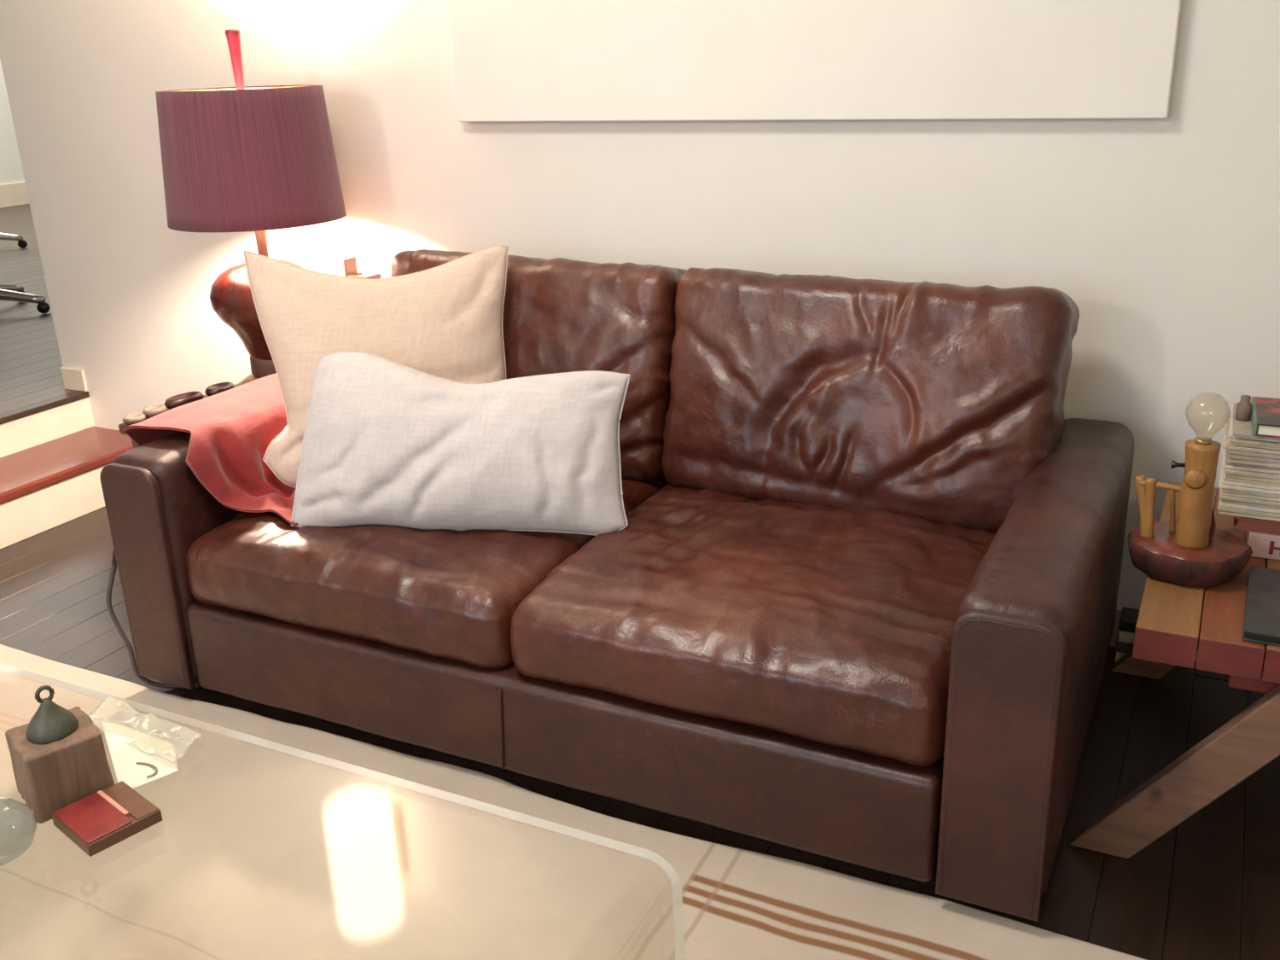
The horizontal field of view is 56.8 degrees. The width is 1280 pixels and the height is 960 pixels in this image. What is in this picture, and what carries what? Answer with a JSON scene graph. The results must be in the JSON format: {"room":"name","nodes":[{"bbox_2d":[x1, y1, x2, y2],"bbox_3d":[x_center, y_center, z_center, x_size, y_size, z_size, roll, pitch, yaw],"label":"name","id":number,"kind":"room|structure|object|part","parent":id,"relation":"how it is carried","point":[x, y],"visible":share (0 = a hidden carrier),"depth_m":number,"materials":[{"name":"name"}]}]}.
{"room":"living room","nodes":[
{"label":"living room","id":0,"kind":"room"},
{"bbox_2d":[0,58,24,184],"bbox_3d":[-6.994,-2.879,8.181,0.110,2.781,9.000,8,22,25],"label":"wall","id":1,"kind":"structure","parent":0,"point":[11,171],"depth_m":10.69,"materials":[{"name":"paint"}]},
{"bbox_2d":[0,181,29,208],"bbox_3d":[-6.899,-1.752,8.559,0.020,0.200,9.000,8,22,25],"label":"baseboard","id":2,"kind":"structure","parent":1,"relation":"attached to","point":[15,194],"depth_m":10.79,"materials":[{"name":"paint"}]},
{"bbox_2d":[0,203,78,414],"bbox_3d":[-4.188,-1.223,7.321,6.284,0.120,9.220,8,22,25],"label":"floor","id":3,"kind":"structure","parent":0,"point":[31,363],"depth_m":5.56,"materials":[{"name":"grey wood"}]},
{"bbox_2d":[0,232,27,248],"bbox_3d":[-4.609,-1.863,7.973,0.765,0.664,0.801,-9,21,-20],"label":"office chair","id":4,"kind":"object","parent":3,"relation":"on","point":[22,243],"visible":1,"depth_m":8.15,"materials":[{"name":"silver metal"}]},
{"bbox_3d":[-4.437,-1.677,8.110,0.378,0.113,0.068,-9,21,-20],"label":"leg","id":5,"kind":"part","parent":4,"relation":"part of","materials":[{"name":"silver metal"}]},
{"bbox_2d":[0,283,50,313],"bbox_3d":[-3.365,-1.135,5.846,0.765,0.664,0.800,-3,20,-2],"label":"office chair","id":6,"kind":"object","parent":3,"relation":"on","point":[8,292],"visible":1,"depth_m":5.93,"materials":[{"name":"silver metal"}]},
{"bbox_3d":[-3.340,-0.992,6.116,0.068,0.113,0.378,4,21,15],"label":"leg","id":7,"kind":"part","parent":6,"relation":"part of","materials":[{"name":"silver metal"}]},
{"bbox_3d":[-3.181,-0.929,5.930,0.378,0.113,0.068,-3,20,-2],"label":"leg","id":8,"kind":"part","parent":6,"relation":"part of","materials":[{"name":"silver metal"}]},
{"bbox_2d":[0,0,1279,609],"bbox_3d":[0.502,-0.922,2.970,6.061,2.620,0.110,8,22,25],"label":"wall","id":9,"kind":"structure","parent":0,"point":[1163,235],"depth_m":3.18,"materials":[{"name":"paint"}]},
{"bbox_2d":[0,390,89,424],"bbox_3d":[-3.180,0.431,2.513,0.047,0.022,4.790,8,22,25],"label":"trim","id":10,"kind":"structure","parent":9,"relation":"attached to","point":[67,398],"depth_m":4.34,"materials":[{"name":"brown wood"}]},
{"bbox_2d":[0,396,94,457],"bbox_3d":[-3.175,0.496,2.534,0.025,0.116,4.790,8,22,25],"label":"stair riser","id":11,"kind":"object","parent":9,"relation":"attached to","point":[40,427],"depth_m":4.36,"materials":[{"name":"paint"}]},
{"bbox_2d":[0,462,111,549],"bbox_3d":[-2.862,0.695,2.444,0.020,0.147,4.790,8,22,25],"label":"stair riser","id":12,"kind":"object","parent":9,"relation":"attached to","point":[27,515],"depth_m":4.03,"materials":[{"name":"paint"}]},
{"bbox_2d":[0,426,133,504],"bbox_3d":[-3.006,0.590,2.480,0.356,0.034,4.790,8,22,25],"label":"stair tread","id":13,"kind":"structure","parent":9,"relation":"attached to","point":[26,471],"depth_m":4.18,"materials":[{"name":"red wood"}]},
{"bbox_2d":[60,366,87,391],"bbox_3d":[-2.155,-0.383,4.512,0.118,0.085,0.012,8,22,25],"label":"baseboard","id":14,"kind":"structure","parent":9,"relation":"attached to","point":[73,379],"depth_m":4.50,"materials":[{"name":"paint"}]},
{"bbox_2d":[448,0,1181,122],"bbox_3d":[0.308,-1.328,2.825,1.850,0.900,0.044,8,22,25],"label":"canvas","id":15,"kind":"object","parent":9,"relation":"attached to","point":[515,61],"visible":1,"depth_m":2.86,"materials":[{"name":"white fabric"}]},
{"bbox_2d":[1109,606,1197,661],"bbox_3d":[0.675,0.300,3.268,5.480,0.110,0.014,8,22,25],"label":"baseboard","id":16,"kind":"structure","parent":9,"relation":"attached to","point":[1115,633],"depth_m":3.00,"materials":[{"name":"paint"}]},
{"bbox_2d":[0,506,1279,959],"bbox_3d":[-0.544,1.144,1.384,6.061,0.120,5.010,8,22,25],"label":"floor","id":17,"kind":"structure","parent":0,"point":[1208,887],"depth_m":2.46,"materials":[{"name":"brown wood"}]},
{"bbox_2d":[105,548,197,688],"bbox_3d":[-1.063,0.225,3.024,0.409,0.528,0.481,8,22,25],"label":"lamp cord","id":18,"kind":"object","parent":17,"relation":"on","point":[108,598],"visible":0.28,"depth_m":2.92,"materials":[{"name":"black plastic"}]},
{"bbox_2d":[111,548,116,565],"bbox_3d":[-1.270,0.172,2.880,0.021,0.071,0.040,14,25,37],"label":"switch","id":19,"kind":"object","parent":18,"relation":"attached to","point":[113,560],"depth_m":2.87,"materials":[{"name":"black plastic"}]},
{"bbox_2d":[118,384,237,448],"bbox_3d":[-1.126,0.000,3.688,0.520,0.500,0.670,8,22,25],"label":"side table","id":20,"kind":"object","parent":17,"relation":"on","point":[121,426],"visible":0.02,"depth_m":3.44,"materials":[{"name":"brown wood"}]},
{"bbox_2d":[122,413,145,424],"bbox_3d":[-1.468,-0.177,3.439,0.056,0.020,0.068,8,22,25],"label":"oval dish","id":21,"kind":"object","parent":20,"relation":"on","point":[131,419],"visible":0.97,"depth_m":3.42,"materials":[{"name":"grey stone"}]},
{"bbox_3d":[-1.453,0.080,3.540,0.040,0.470,0.040,8,22,25],"label":"leg","id":22,"kind":"part","parent":20,"relation":"part of","materials":[{"name":"brown wood"}]},
{"bbox_2d":[142,404,167,418],"bbox_3d":[-1.433,-0.203,3.500,0.060,0.026,0.080,4,21,15],"label":"oval dish","id":23,"kind":"object","parent":20,"relation":"on","point":[150,411],"visible":0.92,"depth_m":3.48,"materials":[{"name":"grey stone"}]},
{"bbox_2d":[164,391,203,409],"bbox_3d":[-1.378,-0.239,3.582,0.072,0.034,0.132,10,23,31],"label":"oval dish","id":24,"kind":"object","parent":20,"relation":"on","point":[177,400],"visible":0.85,"depth_m":3.56,"materials":[{"name":"brown wood"}]},
{"bbox_2d":[204,381,234,396],"bbox_3d":[-1.311,-0.281,3.698,0.072,0.030,0.110,6,21,20],"label":"oval dish","id":25,"kind":"object","parent":20,"relation":"on","point":[217,388],"visible":0.69,"depth_m":3.67,"materials":[{"name":"brown wood"}]},
{"bbox_2d":[155,29,346,387],"bbox_3d":[-1.103,-0.738,3.432,0.495,1.060,0.495,-10,22,-22],"label":"table lamp","id":26,"kind":"object","parent":20,"relation":"on","point":[241,158],"visible":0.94,"depth_m":3.19,"materials":[{"name":"purple fabric"}]},
{"bbox_3d":[-1.109,-0.923,3.365,0.495,0.363,0.495,8,22,25],"label":"lamp shade","id":27,"kind":"part","parent":26,"relation":"part of","materials":[{"name":"fabric"}]},
{"bbox_3d":[-1.103,-0.732,3.434,0.040,0.207,0.040,8,22,25],"label":"stem","id":28,"kind":"part","parent":26,"relation":"part of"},
{"bbox_2d":[285,253,357,276],"bbox_3d":[-0.980,-0.497,3.715,0.240,0.406,0.054,8,22,25],"label":"upright book","id":29,"kind":"object","parent":20,"relation":"on","point":[339,265],"visible":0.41,"depth_m":3.62,"materials":[{"name":"white paper"}]},
{"bbox_2d":[347,272,381,279],"bbox_3d":[-0.832,-0.456,3.658,0.074,0.358,0.067,8,22,25],"label":"upright book","id":30,"kind":"object","parent":20,"relation":"on","point":[360,275],"visible":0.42,"depth_m":3.59,"materials":[{"name":"paper"}]},
{"bbox_2d":[0,644,1146,959],"bbox_3d":[-0.897,1.114,1.290,4.200,0.019,2.938,8,22,25],"label":"rug","id":31,"kind":"object","parent":17,"relation":"on","point":[255,852],"visible":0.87,"depth_m":2.23,"materials":[{"name":"beige fabric"}]},
{"bbox_2d":[0,663,685,959],"bbox_3d":[-1.197,0.750,1.750,2.278,0.388,1.112,8,22,25],"label":"coffee table","id":32,"kind":"object","parent":31,"relation":"on","point":[676,884],"visible":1,"depth_m":1.86,"materials":[{"name":"white glass"}]},
{"bbox_2d":[0,797,37,866],"bbox_3d":[-0.938,0.508,1.710,0.120,0.078,0.120,8,22,25],"label":"glass paperweight","id":33,"kind":"object","parent":32,"relation":"on","point":[0,797],"visible":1,"depth_m":1.74,"materials":[{"name":"clear"}]},
{"bbox_2d":[5,685,114,823],"bbox_3d":[-0.902,0.403,1.827,0.118,0.193,0.118,-18,26,-38],"label":"wooden block","id":34,"kind":"object","parent":32,"relation":"on","point":[59,759],"visible":0.98,"depth_m":1.80,"materials":[{"name":"brown wood"}]},
{"bbox_2d":[52,780,162,856],"bbox_3d":[-0.802,0.506,1.781,0.120,0.024,0.112,15,26,39],"label":"trinket box","id":35,"kind":"object","parent":32,"relation":"on","point":[95,823],"visible":1,"depth_m":1.76,"materials":[{"name":"brown wood"}]},
{"bbox_3d":[-0.816,0.502,1.763,0.116,0.004,0.066,15,26,39],"label":"panel","id":36,"kind":"part","parent":35,"relation":"part of","materials":[{"name":"red paint"}]},
{"bbox_3d":[-0.777,0.487,1.804,0.116,0.002,0.034,15,26,39],"label":"panel","id":37,"kind":"part","parent":35,"relation":"part of","materials":[{"name":"brown wood"}]},
{"bbox_2d":[88,696,201,788],"bbox_3d":[-0.844,0.427,2.017,0.149,0.013,0.318,-15,24,-32],"label":"paper","id":38,"kind":"object","parent":32,"relation":"on","point":[138,758],"visible":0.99,"depth_m":1.96,"materials":[{"name":"white paper"}]},
{"bbox_2d":[99,249,1134,921],"bbox_3d":[-0.045,0.028,2.806,2.173,0.981,1.140,8,22,25],"label":"sofa","id":39,"kind":"object","parent":17,"relation":"on","point":[855,603],"visible":0.75,"depth_m":2.51,"materials":[{"name":"brown leather"}]},
{"bbox_3d":[-1.172,0.233,2.813,0.176,0.560,0.018,8,22,25],"label":"panel","id":40,"kind":"part","parent":39,"relation":"part of","materials":[{"name":"brown leather"}]},
{"bbox_3d":[-0.921,0.046,3.285,0.200,0.587,1.124,8,22,25],"label":"arm","id":41,"kind":"part","parent":39,"relation":"part of","materials":[{"name":"brown leather"}]},
{"bbox_2d":[122,372,297,526],"bbox_3d":[-0.906,-0.103,3.054,0.510,0.222,0.703,8,22,25],"label":"throw blanket","id":42,"kind":"object","parent":39,"relation":"on","point":[232,430],"visible":0.4,"depth_m":2.89,"materials":[{"name":"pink fabric"}]},
{"bbox_2d":[243,244,508,488],"bbox_3d":[-0.624,-0.284,2.940,0.650,0.574,0.229,-6,20,-10],"label":"throw pillow","id":43,"kind":"object","parent":39,"relation":"on","point":[445,321],"visible":0.53,"depth_m":2.89,"materials":[{"name":"beige fabric"}]},
{"bbox_2d":[186,478,666,669],"bbox_3d":[-0.498,0.128,2.932,0.898,0.213,0.871,8,22,25],"label":"seat cushion","id":44,"kind":"object","parent":39,"relation":"on","point":[401,597],"depth_m":2.59,"materials":[{"name":"brown leather"}]},
{"bbox_2d":[290,351,630,535],"bbox_3d":[-0.417,-0.079,2.688,0.793,0.383,0.214,2,20,9],"label":"throw pillow","id":45,"kind":"object","parent":39,"relation":"on","point":[386,441],"visible":1,"depth_m":2.63,"materials":[{"name":"fabric"}]},
{"bbox_2d":[390,249,686,482],"bbox_3d":[-0.289,-0.319,3.194,0.883,0.578,0.362,8,22,25],"label":"cushion","id":46,"kind":"object","parent":39,"relation":"on","point":[561,315],"depth_m":2.96,"materials":[{"name":"brown leather"}]},
{"bbox_3d":[-0.095,0.381,2.805,1.790,0.229,0.845,8,22,25],"label":"rail","id":47,"kind":"part","parent":39,"relation":"part of","materials":[{"name":"brown leather"}]},
{"bbox_2d":[510,483,996,766],"bbox_3d":[0.303,0.232,2.547,0.892,0.218,0.872,8,22,25],"label":"seat cushion","id":48,"kind":"object","parent":39,"relation":"on","point":[812,628],"depth_m":2.29,"materials":[{"name":"brown leather"}]},
{"bbox_2d":[661,267,1079,532],"bbox_3d":[0.509,-0.194,2.786,0.928,0.573,0.367,8,22,25],"label":"cushion","id":49,"kind":"object","parent":39,"relation":"on","point":[927,404],"depth_m":2.64,"materials":[{"name":"brown leather"}]},
{"bbox_3d":[0.595,0.479,1.970,0.176,0.560,0.018,8,22,25],"label":"panel","id":50,"kind":"part","parent":39,"relation":"part of","materials":[{"name":"brown leather"}]},
{"bbox_3d":[0.846,0.293,2.442,0.199,0.586,1.125,8,22,25],"label":"arm","id":51,"kind":"part","parent":39,"relation":"part of","materials":[{"name":"brown leather"}]},
{"bbox_2d":[1114,606,1139,662],"bbox_3d":[1.235,0.392,2.946,0.092,0.118,0.087,8,22,25],"label":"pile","id":52,"kind":"object","parent":17,"relation":"on","point":[1124,643],"visible":0.39,"depth_m":2.92,"materials":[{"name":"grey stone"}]},
{"bbox_2d":[1069,481,1279,858],"bbox_3d":[1.354,0.398,2.375,0.789,0.490,0.828,8,22,25],"label":"table","id":53,"kind":"object","parent":17,"relation":"on","point":[1174,621],"visible":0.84,"depth_m":2.12,"materials":[{"name":"brown wood"}]},
{"bbox_3d":[1.353,0.292,2.763,0.429,0.427,0.037,8,22,25],"label":"leg","id":54,"kind":"part","parent":53,"relation":"part of","materials":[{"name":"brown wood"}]},
{"bbox_3d":[1.023,0.527,2.141,0.429,0.427,0.037,8,22,25],"label":"leg","id":55,"kind":"part","parent":53,"relation":"part of","materials":[{"name":"brown wood"}]},
{"bbox_2d":[1128,392,1252,587],"bbox_3d":[1.056,0.005,2.242,0.221,0.358,0.217,8,22,25],"label":"lamp","id":56,"kind":"object","parent":53,"relation":"on","point":[1189,550],"visible":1,"depth_m":2.23,"materials":[{"name":"orange wood"}]},
{"bbox_3d":[1.011,-0.028,2.225,0.023,0.018,0.018,8,22,25],"label":"switch knob","id":57,"kind":"part","parent":56,"relation":"part of","materials":[{"name":"black plastic"}]},
{"bbox_3d":[1.050,0.027,2.233,0.063,0.204,0.066,8,22,25],"label":"branch post","id":58,"kind":"part","parent":56,"relation":"part of","materials":[{"name":"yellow wood"}]},
{"bbox_2d":[1194,436,1211,445],"bbox_3d":[1.046,-0.073,2.199,0.028,0.009,0.028,8,22,25],"label":"socket","id":59,"kind":"object","parent":56,"relation":"attached to","point":[1198,440],"depth_m":2.19,"materials":[{"name":"gold metal"}]},
{"bbox_3d":[1.045,-0.116,2.183,0.074,0.090,0.074,8,22,25],"label":"bulb","id":60,"kind":"part","parent":56,"relation":"part of","materials":[{"name":"clear glass"}]},
{"bbox_2d":[1242,565,1279,646],"bbox_3d":[1.206,0.235,2.088,0.247,0.020,0.293,8,22,26],"label":"flat book","id":61,"kind":"object","parent":53,"relation":"on","point":[1261,624],"visible":1,"depth_m":2.10,"materials":[{"name":"grey paper"}]},
{"bbox_2d":[1245,530,1279,560],"bbox_3d":[1.367,0.106,2.385,0.255,0.050,0.235,8,22,25],"label":"book","id":62,"kind":"object","parent":53,"relation":"on","point":[1263,545],"visible":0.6,"depth_m":2.33,"materials":[{"name":"white paper"}]},
{"bbox_2d":[1233,516,1279,535],"bbox_3d":[1.353,0.068,2.380,0.285,0.026,0.220,7,22,24],"label":"book","id":63,"kind":"object","parent":62,"relation":"on","point":[1240,523],"visible":0.4,"depth_m":2.33,"materials":[{"name":"red paper"}]},
{"bbox_2d":[1218,510,1279,521],"bbox_3d":[1.338,0.050,2.379,0.310,0.007,0.216,8,22,26],"label":"magazine","id":64,"kind":"object","parent":63,"relation":"on","point":[1261,517],"visible":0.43,"depth_m":2.33,"materials":[{"name":"white paper"}]},
{"bbox_2d":[1217,499,1279,517],"bbox_3d":[1.334,0.042,2.377,0.310,0.007,0.216,8,22,25],"label":"magazine","id":65,"kind":"object","parent":64,"relation":"on","point":[1219,508],"visible":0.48,"depth_m":2.33,"materials":[{"name":"white paper"}]},
{"bbox_2d":[1221,499,1279,513],"bbox_3d":[1.339,0.034,2.376,0.310,0.007,0.216,8,22,24],"label":"magazine","id":66,"kind":"object","parent":65,"relation":"on","point":[1223,504],"visible":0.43,"depth_m":2.33,"materials":[{"name":"white paper"}]},
{"bbox_2d":[1222,499,1279,509],"bbox_3d":[1.341,0.026,2.375,0.310,0.007,0.216,8,22,25],"label":"magazine","id":67,"kind":"object","parent":66,"relation":"on","point":[1224,501],"visible":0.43,"depth_m":2.33,"materials":[{"name":"beige paper"}]},
{"bbox_2d":[1218,466,1279,506],"bbox_3d":[1.333,0.019,2.372,0.310,0.007,0.216,8,22,25],"label":"magazine","id":68,"kind":"object","parent":67,"relation":"on","point":[1220,496],"visible":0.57,"depth_m":2.33,"materials":[{"name":"beige paper"}]},
{"bbox_2d":[1221,488,1279,501],"bbox_3d":[1.339,0.012,2.368,0.310,0.007,0.216,8,22,26],"label":"magazine","id":69,"kind":"object","parent":68,"relation":"on","point":[1256,497],"visible":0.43,"depth_m":2.32,"materials":[{"name":"beige paper"}]},
{"bbox_2d":[1222,488,1279,497],"bbox_3d":[1.337,0.003,2.369,0.310,0.007,0.216,7,22,24],"label":"magazine","id":70,"kind":"object","parent":69,"relation":"on","point":[1224,490],"visible":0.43,"depth_m":2.32,"materials":[{"name":"beige paper"}]},
{"bbox_2d":[1218,462,1279,494],"bbox_3d":[1.329,-0.002,2.361,0.310,0.007,0.216,8,22,25],"label":"magazine","id":71,"kind":"object","parent":70,"relation":"on","point":[1220,485],"visible":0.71,"depth_m":2.32,"materials":[{"name":"beige paper"}]},
{"bbox_2d":[1221,448,1279,490],"bbox_3d":[1.333,-0.011,2.362,0.310,0.007,0.216,7,22,24],"label":"magazine","id":72,"kind":"object","parent":71,"relation":"on","point":[1224,482],"visible":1,"depth_m":2.32,"materials":[{"name":"beige paper"}]},
{"bbox_2d":[1223,468,1279,486],"bbox_3d":[1.335,-0.018,2.359,0.310,0.007,0.216,8,22,24],"label":"magazine","id":73,"kind":"object","parent":72,"relation":"on","point":[1228,479],"visible":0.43,"depth_m":2.31,"materials":[{"name":"beige paper"}]},
{"bbox_2d":[1225,473,1279,482],"bbox_3d":[1.337,-0.024,2.350,0.310,0.007,0.216,8,22,26],"label":"magazine","id":74,"kind":"object","parent":73,"relation":"on","point":[1266,480],"visible":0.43,"depth_m":2.31,"materials":[{"name":"beige paper"}]},
{"bbox_2d":[1224,468,1279,479],"bbox_3d":[1.332,-0.031,2.349,0.310,0.007,0.216,8,22,24],"label":"magazine","id":75,"kind":"object","parent":74,"relation":"on","point":[1269,475],"visible":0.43,"depth_m":2.30,"materials":[{"name":"beige paper"}]},
{"bbox_2d":[1222,433,1279,474],"bbox_3d":[1.332,-0.042,2.356,0.310,0.007,0.216,8,22,25],"label":"magazine","id":76,"kind":"object","parent":75,"relation":"on","point":[1224,466],"visible":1,"depth_m":2.31,"materials":[{"name":"white paper"}]},
{"bbox_2d":[1225,449,1279,470],"bbox_3d":[1.335,-0.049,2.352,0.310,0.007,0.216,8,22,25],"label":"magazine","id":77,"kind":"object","parent":76,"relation":"on","point":[1227,455],"visible":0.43,"depth_m":2.31,"materials":[{"name":"beige paper"}]},
{"bbox_2d":[1228,459,1279,467],"bbox_3d":[1.337,-0.052,2.337,0.310,0.007,0.216,8,22,25],"label":"magazine","id":78,"kind":"object","parent":77,"relation":"on","point":[1234,461],"visible":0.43,"depth_m":2.29,"materials":[{"name":"beige paper"}]},
{"bbox_2d":[1228,453,1279,464],"bbox_3d":[1.335,-0.060,2.336,0.310,0.007,0.216,7,22,24],"label":"magazine","id":79,"kind":"object","parent":78,"relation":"on","point":[1231,456],"visible":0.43,"depth_m":2.29,"materials":[{"name":"white paper"}]},
{"bbox_2d":[1227,449,1279,459],"bbox_3d":[1.334,-0.069,2.337,0.310,0.007,0.216,8,22,25],"label":"magazine","id":80,"kind":"object","parent":79,"relation":"on","point":[1230,451],"visible":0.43,"depth_m":2.29,"materials":[{"name":"white paper"}]},
{"bbox_2d":[1224,415,1279,454],"bbox_3d":[1.329,-0.079,2.341,0.310,0.007,0.216,8,22,25],"label":"magazine","id":81,"kind":"object","parent":80,"relation":"on","point":[1227,446],"visible":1,"depth_m":2.30,"materials":[{"name":"white paper"}]},
{"bbox_2d":[1227,416,1279,450],"bbox_3d":[1.336,-0.086,2.338,0.310,0.007,0.216,8,22,26],"label":"magazine","id":82,"kind":"object","parent":81,"relation":"on","point":[1229,442],"visible":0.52,"depth_m":2.30,"materials":[{"name":"white paper"}]},
{"bbox_2d":[1229,437,1279,447],"bbox_3d":[1.335,-0.091,2.327,0.310,0.007,0.216,8,22,26],"label":"magazine","id":83,"kind":"object","parent":82,"relation":"on","point":[1231,439],"visible":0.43,"depth_m":2.29,"materials":[{"name":"white paper"}]},
{"bbox_2d":[1227,404,1279,442],"bbox_3d":[1.334,-0.101,2.331,0.310,0.007,0.216,8,22,26],"label":"magazine","id":84,"kind":"object","parent":83,"relation":"on","point":[1230,435],"visible":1,"depth_m":2.30,"materials":[{"name":"white paper"}]},
{"bbox_2d":[1232,402,1279,440],"bbox_3d":[1.333,-0.105,2.319,0.310,0.007,0.216,8,22,25],"label":"magazine","id":85,"kind":"object","parent":84,"relation":"on","point":[1241,428],"visible":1,"depth_m":2.31,"materials":[{"name":"white paper"}]},
{"bbox_2d":[1234,395,1252,421],"bbox_3d":[1.202,-0.145,2.356,0.028,0.050,0.028,8,22,25],"label":"jar","id":86,"kind":"object","parent":85,"relation":"on","point":[1243,411],"visible":1,"depth_m":2.35,"materials":[{"name":"grey ceramic"}]},
{"bbox_2d":[1250,396,1279,437],"bbox_3d":[1.335,-0.113,2.292,0.269,0.025,0.196,7,22,24],"label":"picture book","id":87,"kind":"object","parent":85,"relation":"on","point":[1265,411],"visible":0.91,"depth_m":2.30,"materials":[{"name":"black paper"}]}
]}

